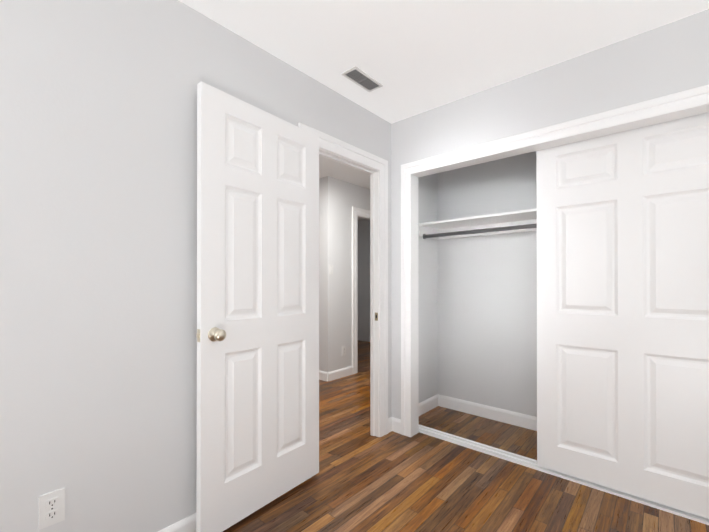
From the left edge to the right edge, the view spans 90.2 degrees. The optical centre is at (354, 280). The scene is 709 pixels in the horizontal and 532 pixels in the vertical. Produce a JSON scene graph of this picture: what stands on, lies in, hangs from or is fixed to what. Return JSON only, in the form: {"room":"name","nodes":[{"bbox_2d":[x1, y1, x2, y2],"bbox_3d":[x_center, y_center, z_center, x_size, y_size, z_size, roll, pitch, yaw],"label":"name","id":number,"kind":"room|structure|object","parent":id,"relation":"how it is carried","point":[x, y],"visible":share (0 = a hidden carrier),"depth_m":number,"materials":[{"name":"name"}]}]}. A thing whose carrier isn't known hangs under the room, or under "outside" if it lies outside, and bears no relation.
{"room":"empty bedroom","nodes":[
{"label":"empty bedroom","id":0,"kind":"room"},
{"bbox_2d":[0,0,437,531],"bbox_3d":[-0.197,-0.035,2.288,0.070,2.420,7.600,0,0,41],"label":"wall","id":1,"kind":"structure","parent":0,"point":[98,259],"depth_m":1.38,"materials":[{"name":"paint"}]},
{"bbox_2d":[39,488,64,529],"bbox_3d":[-1.062,0.800,1.241,0.007,0.114,0.070,0,0,41],"label":"outlet","id":2,"kind":"object","parent":1,"relation":"attached to","point":[51,508],"visible":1,"depth_m":1.24,"materials":[{"name":"white plastic"}]},
{"bbox_2d":[158,513,195,531],"bbox_3d":[-1.500,1.115,0.736,0.014,0.105,3.555,0,0,41],"label":"baseboard","id":3,"kind":"structure","parent":1,"relation":"attached to","point":[187,524],"depth_m":1.58,"materials":[{"name":"white paint"}]},
{"bbox_2d":[196,81,318,531],"bbox_3d":[-0.433,0.140,1.832,0.108,2.025,0.763,0,0,38],"label":"door leaf","id":4,"kind":"structure","parent":1,"relation":"in","point":[257,335],"depth_m":1.76,"materials":[{"name":"paint"}]},
{"bbox_2d":[298,122,387,436],"bbox_3d":[-0.061,0.123,2.427,0.088,2.105,0.880,0,0,41],"label":"door frame","id":5,"kind":"structure","parent":1,"relation":"attached to","point":[331,144],"depth_m":2.68,"materials":[{"name":"white paint"}]},
{"bbox_2d":[388,417,396,427],"bbox_3d":[1.235,1.130,3.975,0.014,0.105,3.165,0,0,41],"label":"baseboard","id":6,"kind":"structure","parent":1,"relation":"attached to","point":[391,421],"depth_m":2.75,"materials":[{"name":"white paint"}]},
{"bbox_2d":[397,394,439,428],"bbox_3d":[0.574,1.126,3.083,0.030,0.105,0.620,0,0,41],"label":"baseboard","id":7,"kind":"structure","parent":1,"relation":"attached to","point":[426,405],"depth_m":3.18,"materials":[{"name":"white paint"}]},
{"bbox_2d":[319,177,322,370],"bbox_3d":[-1.158,-0.024,4.950,2.130,2.420,0.070,0,0,41],"label":"wall","id":8,"kind":"structure","parent":0,"point":[320,179],"depth_m":4.24,"materials":[{"name":"paint"}]},
{"bbox_2d":[319,370,328,380],"bbox_3d":[-1.154,1.134,4.886,2.254,0.105,0.014,0,0,41],"label":"baseboard","id":9,"kind":"structure","parent":8,"relation":"attached to","point":[324,376],"depth_m":4.18,"materials":[{"name":"white paint"}]},
{"bbox_2d":[323,176,369,371],"bbox_3d":[0.472,-0.023,5.108,0.070,2.420,2.460,0,0,41],"label":"wall","id":10,"kind":"structure","parent":0,"point":[339,199],"depth_m":4.35,"materials":[{"name":"paint"}]},
{"bbox_2d":[329,265,332,274],"bbox_3d":[-0.276,-0.132,4.196,0.012,0.114,0.070,0,0,41],"label":"hall light switch","id":11,"kind":"object","parent":10,"relation":"attached to","point":[330,269],"visible":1,"depth_m":4.19,"materials":[{"name":"white plastic"}]},
{"bbox_2d":[329,366,352,380],"bbox_3d":[-0.168,1.131,4.312,0.014,0.105,0.425,0,0,41],"label":"baseboard","id":12,"kind":"structure","parent":10,"relation":"attached to","point":[333,375],"depth_m":4.30,"materials":[{"name":"white paint"}]},
{"bbox_2d":[342,346,345,355],"bbox_3d":[-0.130,0.864,4.362,0.007,0.114,0.070,0,0,41],"label":"outlet","id":13,"kind":"object","parent":10,"relation":"attached to","point":[343,350],"visible":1,"depth_m":4.35,"materials":[{"name":"white plastic"}]},
{"bbox_2d":[352,207,369,373],"bbox_3d":[0.294,0.123,4.838,0.018,2.125,0.970,0,0,41],"label":"door frame","id":14,"kind":"structure","parent":10,"relation":"attached to","point":[356,212],"depth_m":4.51,"materials":[{"name":"white paint"}]},
{"bbox_2d":[179,0,708,219],"bbox_3d":[-0.280,-1.285,2.320,6.970,0.080,7.670,0,0,41],"label":"ceiling","id":15,"kind":"structure","parent":0,"point":[414,57],"depth_m":1.80,"materials":[{"name":"paint"}]},
{"bbox_2d":[341,66,382,92],"bbox_3d":[0.051,-1.243,2.189,0.115,0.006,0.270,0,0,41],"label":"ceiling vent","id":16,"kind":"object","parent":15,"relation":"in","point":[361,78],"visible":1,"depth_m":2.18,"materials":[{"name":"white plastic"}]},
{"bbox_2d":[223,340,708,531],"bbox_3d":[-0.280,1.200,2.309,6.970,0.050,7.670,0,0,41],"label":"floor","id":17,"kind":"structure","parent":0,"point":[363,480],"depth_m":1.99,"materials":[{"name":"brown wood"}]},
{"bbox_2d":[419,425,708,524],"bbox_3d":[1.281,1.168,2.130,2.350,0.012,0.106,0,0,41],"label":"track rail","id":18,"kind":"object","parent":17,"relation":"on","point":[498,453],"visible":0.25,"depth_m":2.21,"materials":[{"name":"white metal"}]},
{"bbox_2d":[437,151,536,416],"bbox_3d":[1.835,-0.037,2.047,3.300,2.420,0.720,0,0,41],"label":"wall","id":19,"kind":"structure","parent":0,"point":[487,320],"depth_m":3.03,"materials":[{"name":"paint"}]},
{"bbox_2d":[418,208,536,239],"bbox_3d":[1.551,-0.449,2.445,2.350,0.109,0.360,0,0,41],"label":"closet shelf","id":20,"kind":"object","parent":19,"relation":"attached to","point":[520,217],"visible":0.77,"depth_m":2.93,"materials":[{"name":"white paint"}]},
{"bbox_2d":[423,223,536,238],"bbox_3d":[1.485,-0.395,2.369,2.311,0.048,0.048,0,0,41],"label":"hanging rod","id":21,"kind":"object","parent":20,"relation":"attached to","point":[506,228],"visible":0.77,"depth_m":2.77,"materials":[{"name":"silver metal"}]},
{"bbox_2d":[440,395,536,430],"bbox_3d":[1.665,1.123,2.568,2.350,0.105,0.014,0,0,41],"label":"baseboard","id":22,"kind":"structure","parent":19,"relation":"attached to","point":[497,414],"depth_m":3.00,"materials":[{"name":"white paint"}]},
{"bbox_2d":[391,9,708,418],"bbox_3d":[1.564,-0.038,1.739,3.300,2.420,0.100,0,0,41],"label":"wall","id":23,"kind":"structure","parent":0,"point":[667,59],"depth_m":2.05,"materials":[{"name":"paint"}]},
{"bbox_2d":[401,85,708,436],"bbox_3d":[1.136,0.175,2.114,1.826,1.998,0.100,0,0,41],"label":"door frame","id":24,"kind":"structure","parent":23,"relation":"attached to","point":[414,243],"depth_m":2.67,"materials":[{"name":"white paint"}]},
{"bbox_3d":[1.278,-0.856,2.137,2.350,0.090,0.115,0,0,41],"label":"valance","id":25,"kind":"object","parent":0,"visible":0},
{"bbox_2d":[536,112,708,517],"bbox_3d":[1.499,0.145,1.918,0.925,2.005,0.034,0,0,41],"label":"closet door","id":26,"kind":"structure","parent":25,"relation":"hanging from","point":[623,311],"depth_m":1.91,"materials":[{"name":"paint"}]}
]}

